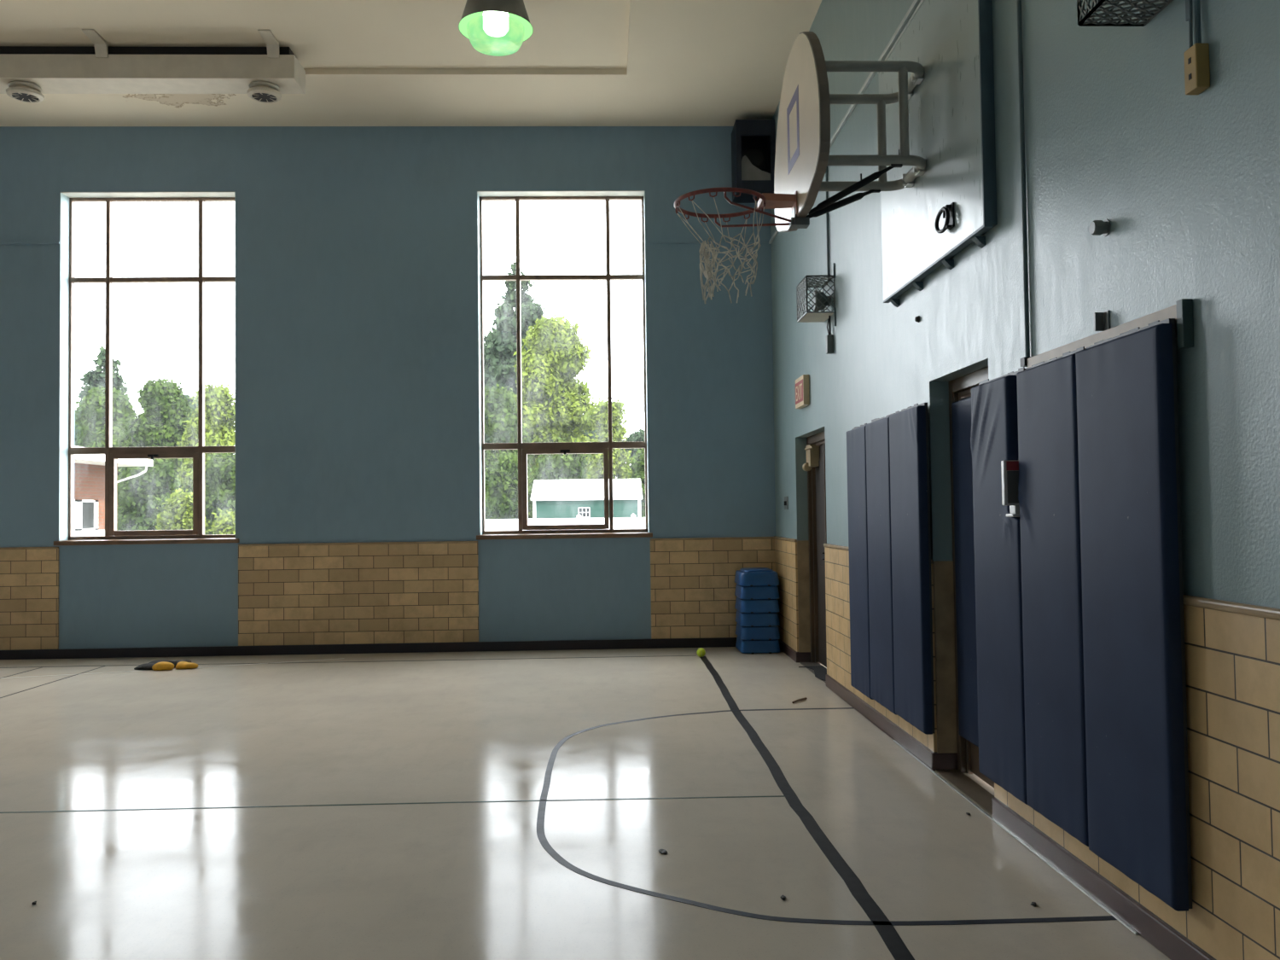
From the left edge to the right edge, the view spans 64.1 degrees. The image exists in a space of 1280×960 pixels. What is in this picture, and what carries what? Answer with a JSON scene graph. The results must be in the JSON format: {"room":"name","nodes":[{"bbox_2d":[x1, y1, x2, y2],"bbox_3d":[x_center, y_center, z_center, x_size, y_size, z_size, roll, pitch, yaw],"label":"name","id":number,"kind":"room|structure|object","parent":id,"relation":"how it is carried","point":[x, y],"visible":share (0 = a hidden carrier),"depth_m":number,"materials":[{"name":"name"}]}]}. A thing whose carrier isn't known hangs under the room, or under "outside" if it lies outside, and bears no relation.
{"room":"sports hall","nodes":[
{"label":"sports hall","id":0,"kind":"room"},
{"bbox_2d":[0,126,775,649],"bbox_3d":[-6.637,-0.913,10.569,17.266,5.477,0.300,-1,-2,-2],"label":"wall","id":1,"kind":"structure","parent":0,"point":[357,376],"depth_m":10.56,"materials":[{"name":"blue paint"}]},
{"bbox_2d":[0,548,58,650],"bbox_3d":[-7.144,1.221,10.327,2.484,1.018,0.018,-1,-2,-2],"label":"trim","id":2,"kind":"structure","parent":1,"relation":"attached to","point":[29,578],"depth_m":10.35,"materials":[{"name":"beige brick"}]},
{"bbox_2d":[0,546,58,549],"bbox_3d":[-7.151,0.704,10.339,2.484,0.022,0.026,-1,-2,-2],"label":"trim","id":3,"kind":"structure","parent":1,"relation":"attached to","point":[4,548],"depth_m":10.36,"materials":[{"name":"beige tile"}]},
{"bbox_2d":[0,241,59,244],"bbox_3d":[-7.205,-2.421,10.438,2.498,0.027,0.018,-1,-2,-2],"label":"trim","id":4,"kind":"structure","parent":1,"relation":"attached to","point":[1,242],"depth_m":10.46,"materials":[{"name":"blue paint"}]},
{"bbox_2d":[53,191,239,545],"bbox_3d":[-5.053,-1.157,10.577,1.852,3.633,0.265,-1,-2,-2],"label":"window","id":5,"kind":"structure","parent":1,"relation":"in","point":[67,280],"depth_m":10.61,"materials":[{"name":"brown metal"}]},
{"bbox_2d":[238,541,477,546],"bbox_3d":[-2.888,0.652,10.482,2.441,0.022,0.026,-1,-2,-2],"label":"trim","id":6,"kind":"structure","parent":1,"relation":"attached to","point":[433,542],"depth_m":10.47,"materials":[{"name":"beige tile"}]},
{"bbox_2d":[238,542,478,645],"bbox_3d":[-2.881,1.170,10.470,2.441,1.018,0.018,-1,-2,-2],"label":"brick wainscot","id":7,"kind":"structure","parent":1,"relation":"attached to","point":[406,593],"depth_m":10.46,"materials":[{"name":"beige brick"}]},
{"bbox_2d":[0,637,736,659],"bbox_3d":[-6.761,1.773,10.316,16.336,0.095,0.030,-1,-2,-2],"label":"baseboard","id":8,"kind":"structure","parent":1,"relation":"attached to","point":[723,642],"depth_m":10.44,"materials":[{"name":"plastic"}]},
{"bbox_2d":[476,190,652,539],"bbox_3d":[-0.804,-1.208,10.720,1.822,3.633,0.265,-1,-2,-2],"label":"window","id":9,"kind":"structure","parent":1,"relation":"in","point":[606,530],"depth_m":10.76,"materials":[{"name":"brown metal"}]},
{"bbox_2d":[645,239,769,243],"bbox_3d":[0.707,-2.498,10.703,1.300,0.030,0.018,-1,-2,-2],"label":"trim","id":10,"kind":"structure","parent":1,"relation":"attached to","point":[661,241],"depth_m":10.69,"materials":[{"name":"blue paint"}]},
{"bbox_2d":[650,536,773,540],"bbox_3d":[0.752,0.609,10.604,1.297,0.022,0.026,-1,-2,-2],"label":"trim","id":11,"kind":"structure","parent":1,"relation":"attached to","point":[738,538],"depth_m":10.59,"materials":[{"name":"beige tile"}]},
{"bbox_2d":[650,538,774,639],"bbox_3d":[0.758,1.126,10.592,1.297,1.018,0.018,-1,-2,-2],"label":"brick wainscot","id":12,"kind":"structure","parent":1,"relation":"attached to","point":[693,584],"depth_m":10.58,"materials":[{"name":"beige brick"}]},
{"bbox_2d":[731,119,775,203],"bbox_3d":[1.169,-3.285,10.551,0.400,0.732,0.398,-1,-2,-2],"label":"speaker","id":13,"kind":"object","parent":1,"relation":"attached to","point":[753,141],"visible":0.91,"depth_m":10.37,"materials":[{"name":"black plastic"}]},
{"bbox_2d":[0,0,821,126],"bbox_3d":[-6.474,-3.969,4.614,17.266,0.300,12.400,-1,-2,-2],"label":"ceiling","id":14,"kind":"structure","parent":0,"point":[364,62],"depth_m":9.17,"materials":[{"name":"paint"}]},
{"bbox_2d":[0,29,305,93],"bbox_3d":[-6.169,-3.594,8.789,6.345,0.308,0.585,-1,-2,-2],"label":"air duct","id":15,"kind":"object","parent":14,"relation":"hanging from","point":[100,68],"visible":1,"depth_m":8.84,"materials":[{"name":"metal"}]},
{"bbox_2d":[5,80,44,103],"bbox_3d":[-5.379,-3.393,8.936,0.290,0.106,0.290,-1,-2,-2],"label":"air diffuser","id":16,"kind":"object","parent":15,"relation":"attached to","point":[25,91],"visible":1,"depth_m":8.87,"materials":[{"name":"paint"}]},
{"bbox_2d":[246,81,281,103],"bbox_3d":[-3.312,-3.417,9.006,0.290,0.106,0.290,-1,-2,-2],"label":"air diffuser","id":17,"kind":"object","parent":15,"relation":"attached to","point":[262,91],"visible":1,"depth_m":8.94,"materials":[{"name":"paint"}]},
{"bbox_2d":[458,0,533,56],"bbox_3d":[-1.127,-3.606,7.983,0.580,0.466,0.580,-1,-2,-2],"label":"lamp","id":18,"kind":"object","parent":14,"relation":"hanging from","point":[492,27],"visible":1,"depth_m":7.84,"materials":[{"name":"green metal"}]},
{"bbox_2d":[0,646,1170,959],"bbox_3d":[-6.400,1.695,4.440,17.266,0.122,12.400,-1,-2,-2],"label":"floor","id":19,"kind":"structure","parent":0,"point":[480,805],"depth_m":4.68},
{"bbox_2d":[133,659,197,670],"bbox_3d":[-4.431,1.725,9.554,0.582,0.079,0.286,-1,-2,-2],"label":"cloth bundle","id":20,"kind":"object","parent":19,"relation":"on","point":[187,664],"visible":1,"depth_m":9.49,"materials":[{"name":"fabric"}]},
{"bbox_2d":[658,849,667,854],"bbox_3d":[0.094,1.539,4.235,0.036,0.007,0.057,-1,-2,-2],"label":"scrap","id":21,"kind":"object","parent":19,"relation":"on","point":[661,851],"visible":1,"depth_m":4.22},
{"bbox_2d":[696,647,705,657],"bbox_3d":[0.590,1.666,9.863,0.086,0.086,0.086,-1,-2,17],"label":"tennis ball","id":22,"kind":"object","parent":19,"relation":"on","point":[701,652],"visible":1,"depth_m":9.83,"materials":[{"name":"fabric"}]},
{"bbox_2d":[735,635,780,653],"bbox_3d":[1.184,1.649,10.292,0.394,0.130,0.523,-1,-2,-2],"label":"step block","id":23,"kind":"object","parent":19,"relation":"on","point":[743,646],"visible":0.8,"depth_m":10.04,"materials":[{"name":"blue plastic"}]},
{"bbox_2d":[735,622,779,639],"bbox_3d":[1.183,1.517,10.296,0.394,0.130,0.523,-1,-2,-2],"label":"step block","id":24,"kind":"object","parent":23,"relation":"on","point":[743,632],"visible":0.84,"depth_m":10.05,"materials":[{"name":"blue plastic"}]},
{"bbox_2d":[735,610,779,627],"bbox_3d":[1.181,1.385,10.300,0.394,0.130,0.523,-1,-2,-2],"label":"step block","id":25,"kind":"object","parent":24,"relation":"on","point":[742,619],"visible":0.81,"depth_m":10.05,"materials":[{"name":"blue plastic"}]},
{"bbox_2d":[734,596,779,613],"bbox_3d":[1.179,1.252,10.304,0.394,0.130,0.523,-1,-2,-2],"label":"step block","id":26,"kind":"object","parent":25,"relation":"on","point":[741,605],"visible":0.83,"depth_m":10.06,"materials":[{"name":"blue plastic"}]},
{"bbox_2d":[734,583,779,599],"bbox_3d":[1.177,1.120,10.308,0.394,0.130,0.523,-1,-2,-2],"label":"step block","id":27,"kind":"object","parent":26,"relation":"on","point":[753,592],"visible":0.86,"depth_m":10.06,"materials":[{"name":"blue plastic"}]},
{"bbox_2d":[734,567,779,586],"bbox_3d":[1.176,0.974,10.313,0.394,0.157,0.523,-1,-2,-2],"label":"step block","id":28,"kind":"object","parent":27,"relation":"on","point":[745,576],"visible":1,"depth_m":10.07,"materials":[{"name":"blue plastic"}]},
{"bbox_2d":[791,697,807,703],"bbox_3d":[1.175,1.621,7.522,0.016,0.019,0.196,-2,-2,38],"label":"twig","id":29,"kind":"object","parent":19,"relation":"on","point":[805,698],"visible":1,"depth_m":7.51,"materials":[{"name":"brown wood"}]},
{"bbox_2d":[798,665,826,680],"bbox_3d":[1.538,1.652,8.719,0.220,0.007,0.820,-1,-2,-2],"label":"floor mat","id":30,"kind":"object","parent":19,"relation":"on","point":[820,672],"visible":0.72,"depth_m":8.83,"materials":[{"name":"black rubber"}]},
{"bbox_2d":[770,0,1279,608],"bbox_3d":[1.792,-1.201,4.802,0.400,5.477,11.800,-1,-2,-2],"label":"wall","id":31,"kind":"structure","parent":0,"point":[1187,187],"depth_m":3.73,"materials":[{"name":"blue paint"}]},
{"bbox_2d":[773,535,797,541],"bbox_3d":[1.423,0.581,10.055,0.028,0.030,1.170,-1,-2,-2],"label":"trim","id":32,"kind":"structure","parent":31,"relation":"attached to","point":[775,537],"depth_m":9.92,"materials":[{"name":"beige tile"}]},
{"bbox_2d":[784,496,788,509],"bbox_3d":[1.424,0.225,9.991,0.020,0.125,0.180,-1,-2,-2],"label":"light switch","id":33,"kind":"object","parent":31,"relation":"attached to","point":[786,498],"visible":1,"depth_m":9.95,"materials":[{"name":"grey metal"}]},
{"bbox_2d":[774,539,798,651],"bbox_3d":[1.435,1.101,10.039,0.018,1.016,1.170,-1,-2,-2],"label":"trim","id":34,"kind":"structure","parent":31,"relation":"attached to","point":[786,566],"depth_m":9.87,"materials":[{"name":"beige brick"}]},
{"bbox_2d":[795,374,809,408],"bbox_3d":[1.426,-0.774,8.991,0.058,0.260,0.380,-1,-2,-2],"label":"exit sign","id":35,"kind":"object","parent":31,"relation":"attached to","point":[802,386],"visible":1,"depth_m":8.84,"materials":[{"name":"plastic"}]},
{"bbox_2d":[797,540,810,651],"bbox_3d":[1.518,1.075,9.451,0.110,1.030,0.012,-1,-2,-2],"label":"trim","id":36,"kind":"structure","parent":31,"relation":"attached to","point":[802,545],"depth_m":9.45,"materials":[{"name":"tile"}]},
{"bbox_2d":[799,430,826,682],"bbox_3d":[1.585,0.624,8.832,0.214,2.083,1.280,-1,-2,-2],"label":"door","id":37,"kind":"structure","parent":31,"relation":"in","point":[815,448],"depth_m":9.30,"materials":[{"name":"brown wood"}]},
{"bbox_2d":[796,263,836,325],"bbox_3d":[1.374,-1.404,7.982,0.221,0.480,0.419,-1,-2,-2],"label":"guard","id":38,"kind":"object","parent":31,"relation":"attached to","point":[819,300],"visible":1,"depth_m":7.90,"materials":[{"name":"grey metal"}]},
{"bbox_2d":[825,165,830,280],"bbox_3d":[1.463,-2.058,7.971,0.018,1.014,0.018,-1,-2,-2],"label":"conduit","id":39,"kind":"object","parent":31,"relation":"attached to","point":[826,171],"visible":0.54,"depth_m":7.96,"materials":[{"name":"grey metal"}]},
{"bbox_2d":[825,315,833,354],"bbox_3d":[1.463,-1.125,7.899,0.049,0.294,0.075,-1,-2,-2],"label":"switch box","id":40,"kind":"object","parent":31,"relation":"attached to","point":[829,338],"visible":1,"depth_m":7.86,"materials":[{"name":"grey metal"}]},
{"bbox_2d":[768,0,920,244],"bbox_3d":[1.472,-2.595,7.537,0.022,0.030,6.400,-1,-2,-2],"label":"trim","id":41,"kind":"structure","parent":31,"relation":"attached to","point":[915,3],"depth_m":6.38,"materials":[{"name":"paint"}]},
{"bbox_2d":[846,423,873,699],"bbox_3d":[1.482,0.523,6.832,0.063,1.788,0.515,-1,-2,-2],"label":"mat","id":42,"kind":"object","parent":31,"relation":"attached to","point":[856,442],"visible":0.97,"depth_m":6.79,"materials":[{"name":"blue plastic"}]},
{"bbox_2d":[823,543,932,563],"bbox_3d":[1.529,0.481,6.860,0.028,0.030,2.665,-1,-2,-2],"label":"trim","id":43,"kind":"structure","parent":31,"relation":"attached to","point":[828,545],"depth_m":7.71,"materials":[{"name":"beige tile"}]},
{"bbox_2d":[824,546,936,752],"bbox_3d":[1.540,1.002,6.845,0.018,1.016,2.665,-1,-2,-2],"label":"trim","id":44,"kind":"structure","parent":31,"relation":"attached to","point":[838,643],"depth_m":7.58,"materials":[{"name":"beige tile"}]},
{"bbox_2d":[865,413,897,715],"bbox_3d":[1.499,0.497,6.297,0.063,1.784,0.536,-1,-2,-2],"label":"mat","id":45,"kind":"object","parent":31,"relation":"attached to","point":[876,432],"visible":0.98,"depth_m":6.25,"materials":[{"name":"blue plastic"}]},
{"bbox_2d":[889,402,934,734],"bbox_3d":[1.517,0.473,5.740,0.065,1.780,0.560,-1,-2,-2],"label":"mat","id":46,"kind":"object","parent":31,"relation":"attached to","point":[913,659],"visible":1,"depth_m":5.61,"materials":[{"name":"blue plastic"}]},
{"bbox_2d":[914,315,919,322],"bbox_3d":[1.554,-0.901,5.726,0.020,0.038,0.040,-1,-2,-2],"label":"bolt","id":47,"kind":"object","parent":31,"relation":"attached to","point":[916,318],"visible":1,"depth_m":5.71,"materials":[{"name":"black metal"}]},
{"bbox_2d":[878,0,997,307],"bbox_3d":[1.511,-1.797,5.408,0.103,1.473,1.667,-1,-2,-2],"label":"panel","id":48,"kind":"object","parent":31,"relation":"attached to","point":[951,112],"depth_m":5.11,"materials":[{"name":"paint"}]},
{"bbox_2d":[674,31,925,303],"bbox_3d":[0.871,-1.635,5.471,1.177,1.399,1.066,1,-2,-42],"label":"basketball hoop","id":49,"kind":"object","parent":48,"relation":"attached to","point":[802,158],"visible":1,"depth_m":5.35,"materials":[{"name":"white metal"}]},
{"bbox_2d":[932,560,957,753],"bbox_3d":[1.649,0.953,5.510,0.110,1.030,0.012,-1,-2,-2],"label":"trim","id":50,"kind":"structure","parent":31,"relation":"attached to","point":[943,570],"depth_m":5.50,"materials":[{"name":"tile"}]},
{"bbox_2d":[935,366,994,816],"bbox_3d":[1.699,0.498,5.103,0.234,2.103,0.857,-1,-2,-2],"label":"door","id":51,"kind":"structure","parent":31,"relation":"in","point":[959,388],"depth_m":5.40,"materials":[{"name":"brown wood"}]},
{"bbox_2d":[951,395,978,746],"bbox_3d":[1.715,0.448,5.106,0.066,1.792,0.675,-1,-2,-2],"label":"mat","id":52,"kind":"object","parent":51,"relation":"attached to","point":[961,410],"visible":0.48,"depth_m":5.28,"materials":[{"name":"blue leather"}]},
{"bbox_2d":[778,639,1215,959],"bbox_3d":[1.663,1.491,4.714,0.148,0.095,11.800,-1,-2,-2],"label":"baseboard","id":53,"kind":"structure","parent":31,"relation":"attached to","point":[1167,940],"depth_m":3.95,"materials":[{"name":"brown rubber"}]},
{"bbox_2d":[970,366,1027,804],"bbox_3d":[1.559,0.432,4.409,0.069,1.779,0.514,-1,-2,-2],"label":"mat","id":54,"kind":"object","parent":31,"relation":"attached to","point":[994,418],"visible":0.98,"depth_m":4.37,"materials":[{"name":"blue plastic"}]},
{"bbox_2d":[1000,460,1019,517],"bbox_3d":[1.542,0.036,4.201,0.106,0.231,0.077,-1,-2,-2],"label":"alarm box","id":55,"kind":"object","parent":31,"relation":"attached to","point":[1009,468],"visible":0.46,"depth_m":4.17,"materials":[{"name":"white plastic"}]},
{"bbox_2d":[1006,505,1019,517],"bbox_3d":[1.556,0.128,4.199,0.079,0.047,0.077,-1,-2,-2],"label":"tray","id":56,"kind":"object","parent":55,"relation":"on","point":[1014,509],"depth_m":4.17,"materials":[{"name":"white plastic"}]},
{"bbox_2d":[892,739,1138,934],"bbox_3d":[1.589,1.539,4.785,0.012,0.006,2.850,-1,-2,-2],"label":"trim","id":57,"kind":"structure","parent":31,"relation":"attached to","point":[1103,907],"depth_m":4.18,"materials":[{"name":"metal"}]},
{"bbox_2d":[1016,0,1031,366],"bbox_3d":[1.579,-2.201,4.285,0.034,3.460,0.040,-1,-2,-2],"label":"conduit","id":58,"kind":"object","parent":31,"relation":"attached to","point":[1023,360],"visible":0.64,"depth_m":4.25,"materials":[{"name":"black metal"}]},
{"bbox_2d":[1016,346,1088,846],"bbox_3d":[1.573,0.416,3.885,0.075,1.775,0.514,-1,-2,-2],"label":"mat","id":59,"kind":"object","parent":31,"relation":"attached to","point":[1049,485],"visible":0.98,"depth_m":3.84,"materials":[{"name":"blue leather"}]},
{"bbox_2d":[1088,219,1111,236],"bbox_3d":[1.610,-0.884,3.580,0.052,0.057,0.060,-1,-2,-2],"label":"bracket","id":60,"kind":"object","parent":31,"relation":"attached to","point":[1096,227],"visible":1,"depth_m":3.56,"materials":[{"name":"grey metal"}]},
{"bbox_2d":[1093,310,1110,331],"bbox_3d":[1.622,-0.559,3.587,0.034,0.065,0.045,-1,-2,-2],"label":"bracket","id":61,"kind":"object","parent":31,"relation":"attached to","point":[1102,322],"visible":0.96,"depth_m":3.60,"materials":[{"name":"grey metal"}]},
{"bbox_2d":[1027,298,1193,367],"bbox_3d":[1.622,-0.453,3.629,0.033,0.145,1.145,-1,-2,-2],"label":"batten","id":62,"kind":"object","parent":31,"relation":"attached to","point":[1182,311],"visible":0.84,"depth_m":3.26,"materials":[{"name":"grey paint"}]},
{"bbox_2d":[1076,0,1188,26],"bbox_3d":[1.532,-1.615,3.184,0.221,0.488,0.269,-1,-2,-2],"label":"guard","id":63,"kind":"object","parent":31,"relation":"attached to","point":[1143,10],"visible":0.99,"depth_m":3.24,"materials":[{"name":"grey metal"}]},
{"bbox_2d":[1075,318,1192,911],"bbox_3d":[1.597,0.402,3.345,0.063,1.782,0.548,-1,-2,-2],"label":"mat","id":64,"kind":"object","parent":31,"relation":"attached to","point":[1136,709],"visible":1,"depth_m":3.24,"materials":[{"name":"blue plastic"}]},
{"bbox_2d":[994,605,1279,959],"bbox_3d":[1.710,0.843,1.746,0.018,1.016,5.828,-1,-2,-2],"label":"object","id":65,"kind":"structure","parent":31,"relation":"attached to","point":[1232,660],"depth_m":2.89,"materials":[{"name":"beige tile"}]},
{"bbox_2d":[1183,0,1210,94],"bbox_3d":[1.612,-2.553,3.033,0.042,2.833,0.063,-1,-2,-2],"label":"outlet box","id":66,"kind":"object","parent":31,"relation":"attached to","point":[1196,57],"visible":1,"depth_m":2.98,"materials":[{"name":"beige plastic"}]},
{"bbox_2d":[1183,594,1279,620],"bbox_3d":[1.698,0.323,1.762,0.028,0.030,5.828,-1,-2,-2],"label":"trim","id":67,"kind":"structure","parent":31,"relation":"attached to","point":[1225,606],"depth_m":2.84,"materials":[{"name":"beige tile"}]},
{"bbox_3d":[-15.261,5.241,83.918,125.000,0.300,111.000,-1,-2,-2],"label":"ground","id":68,"kind":"structure","parent":0,"visible":0},
{"bbox_2d":[74,408,81,443],"bbox_3d":[-36.936,-0.109,64.988,5.375,9.803,3.716,-1,-2,4],"label":"leafy tree","id":69,"kind":"object","parent":68,"relation":"on","point":[75,418],"visible":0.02,"depth_m":64.24,"materials":[{"name":"green plant"}]},
{"bbox_2d":[74,384,133,530],"bbox_3d":[-27.649,-0.298,53.111,4.404,9.211,3.486,-1,-2,11],"label":"leafy tree","id":70,"kind":"object","parent":68,"relation":"on","point":[90,416],"visible":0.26,"depth_m":52.44,"materials":[{"name":"green plant"}]},
{"bbox_2d":[74,345,135,446],"bbox_3d":[-31.110,-1.627,59.169,6.444,12.441,6.594,-2,-2,37],"label":"conifer","id":71,"kind":"object","parent":68,"relation":"on","point":[96,378],"visible":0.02,"depth_m":58.67,"materials":[{"name":"green plant"}]},
{"bbox_2d":[116,458,181,535],"bbox_3d":[-16.401,1.327,34.447,2.716,4.529,2.073,-1,-2,6],"label":"leafy tree","id":72,"kind":"object","parent":68,"relation":"on","point":[140,497],"visible":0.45,"depth_m":34.06,"materials":[{"name":"green plant"}]},
{"bbox_2d":[116,376,196,502],"bbox_3d":[-22.208,-0.380,47.269,4.131,8.873,2.936,-1,-2,5],"label":"leafy tree","id":73,"kind":"object","parent":68,"relation":"on","point":[164,405],"visible":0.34,"depth_m":46.78,"materials":[{"name":"green plant"}]},
{"bbox_2d":[155,488,208,535],"bbox_3d":[-13.294,1.604,29.636,1.456,2.723,1.315,0,-2,-29],"label":"shrub","id":74,"kind":"object","parent":68,"relation":"on","point":[177,515],"visible":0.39,"depth_m":29.29,"materials":[{"name":"green plant"}]},
{"bbox_2d":[183,393,198,440],"bbox_3d":[-28.940,-0.523,64.901,4.903,10.417,4.233,1,-2,-41],"label":"leafy tree","id":75,"kind":"object","parent":68,"relation":"on","point":[193,406],"visible":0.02,"depth_m":64.79,"materials":[{"name":"green plant"}]},
{"bbox_2d":[175,380,235,535],"bbox_3d":[-17.591,-0.157,41.840,2.857,7.975,2.991,0,-2,-34],"label":"leafy tree","id":76,"kind":"object","parent":68,"relation":"on","point":[219,412],"visible":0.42,"depth_m":41.47,"materials":[{"name":"green plant"}]},
{"bbox_2d":[204,453,235,535],"bbox_3d":[-14.766,1.244,36.293,2.225,4.764,1.879,-1,-2,-2],"label":"leafy tree","id":77,"kind":"object","parent":68,"relation":"on","point":[220,468],"visible":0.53,"depth_m":35.98,"materials":[{"name":"green plant"}]},
{"bbox_2d":[208,507,235,534],"bbox_3d":[-11.780,1.917,29.079,1.121,2.281,1.096,-1,-2,18],"label":"shrub","id":78,"kind":"object","parent":68,"relation":"on","point":[224,524],"visible":0.22,"depth_m":28.95,"materials":[{"name":"green plant"}]},
{"bbox_2d":[484,451,532,519],"bbox_3d":[-4.495,1.061,34.363,1.916,4.059,1.578,-1,-2,16],"label":"shrub","id":79,"kind":"object","parent":68,"relation":"on","point":[503,497],"visible":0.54,"depth_m":34.12,"materials":[{"name":"green plant"}]},
{"bbox_2d":[483,383,535,519],"bbox_3d":[-6.029,-0.217,43.716,3.155,7.909,2.529,0,-2,-16],"label":"leafy tree","id":80,"kind":"object","parent":68,"relation":"on","point":[500,413],"visible":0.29,"depth_m":43.39,"materials":[{"name":"green plant"}]},
{"bbox_2d":[483,258,546,453],"bbox_3d":[-6.514,-4.087,57.076,8.299,16.472,8.104,1,-2,-37],"label":"conifer","id":81,"kind":"object","parent":68,"relation":"on","point":[499,359],"visible":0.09,"depth_m":55.89,"materials":[{"name":"green plant"}]},
{"bbox_2d":[512,312,597,518],"bbox_3d":[-4.085,-2.106,48.997,4.768,11.955,3.912,-1,-2,6],"label":"leafy tree","id":82,"kind":"object","parent":68,"relation":"on","point":[554,404],"visible":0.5,"depth_m":48.13,"materials":[{"name":"green plant"}]},
{"bbox_2d":[527,436,592,517],"bbox_3d":[-2.940,0.960,38.177,2.899,5.138,2.232,-1,-2,-6],"label":"leafy tree","id":83,"kind":"object","parent":68,"relation":"on","point":[555,466],"visible":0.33,"depth_m":37.71,"materials":[{"name":"green plant"}]},
{"bbox_2d":[485,513,645,530],"bbox_3d":[-1.054,2.118,29.930,14.410,2.260,0.160,-1,-2,-2],"label":"vinyl fence","id":84,"kind":"object","parent":68,"relation":"on","point":[632,522],"visible":0.12,"depth_m":29.89,"materials":[{"name":"white plastic"}]},
{"bbox_2d":[530,478,642,518],"bbox_3d":[-1.709,1.674,33.626,3.500,3.390,3.300,-1,-2,-2],"label":"building","id":85,"kind":"structure","parent":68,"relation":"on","point":[550,498],"depth_m":32.18,"materials":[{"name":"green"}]},
{"bbox_2d":[574,419,622,470],"bbox_3d":[-2.813,-0.105,65.924,4.248,8.962,2.975,-1,-2,1],"label":"leafy tree","id":86,"kind":"object","parent":68,"relation":"on","point":[595,431],"visible":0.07,"depth_m":65.07,"materials":[{"name":"green plant"}]},
{"bbox_2d":[583,396,633,479],"bbox_3d":[-1.093,0.106,41.402,2.434,6.993,1.849,0,-2,-22],"label":"leafy tree","id":87,"kind":"object","parent":68,"relation":"on","point":[598,416],"visible":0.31,"depth_m":41.07,"materials":[{"name":"green plant"}]},
{"bbox_2d":[616,427,644,503],"bbox_3d":[0.374,0.395,74.203,4.444,8.388,3.392,0,-2,-9],"label":"leafy tree","id":88,"kind":"object","parent":68,"relation":"on","point":[637,436],"visible":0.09,"depth_m":73.47,"materials":[{"name":"green plant"}]},
{"bbox_2d":[627,448,645,517],"bbox_3d":[0.474,1.087,37.564,2.269,4.759,1.644,0,-2,-10],"label":"leafy tree","id":89,"kind":"object","parent":68,"relation":"on","point":[637,468],"visible":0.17,"depth_m":37.25,"materials":[{"name":"green plant"}]},
{"bbox_3d":[-13.622,3.241,19.443,54.000,0.300,18.050,-1,-2,-2],"label":"paving","id":90,"kind":"object","parent":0,"visible":0},
{"bbox_2d":[74,445,152,536],"bbox_3d":[-17.822,0.590,19.321,11.260,5.100,13.020,-1,-2,-2],"label":"brick house","id":91,"kind":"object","parent":90,"relation":"on","point":[89,468],"visible":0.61,"depth_m":24.49,"materials":[{"name":"brown"}]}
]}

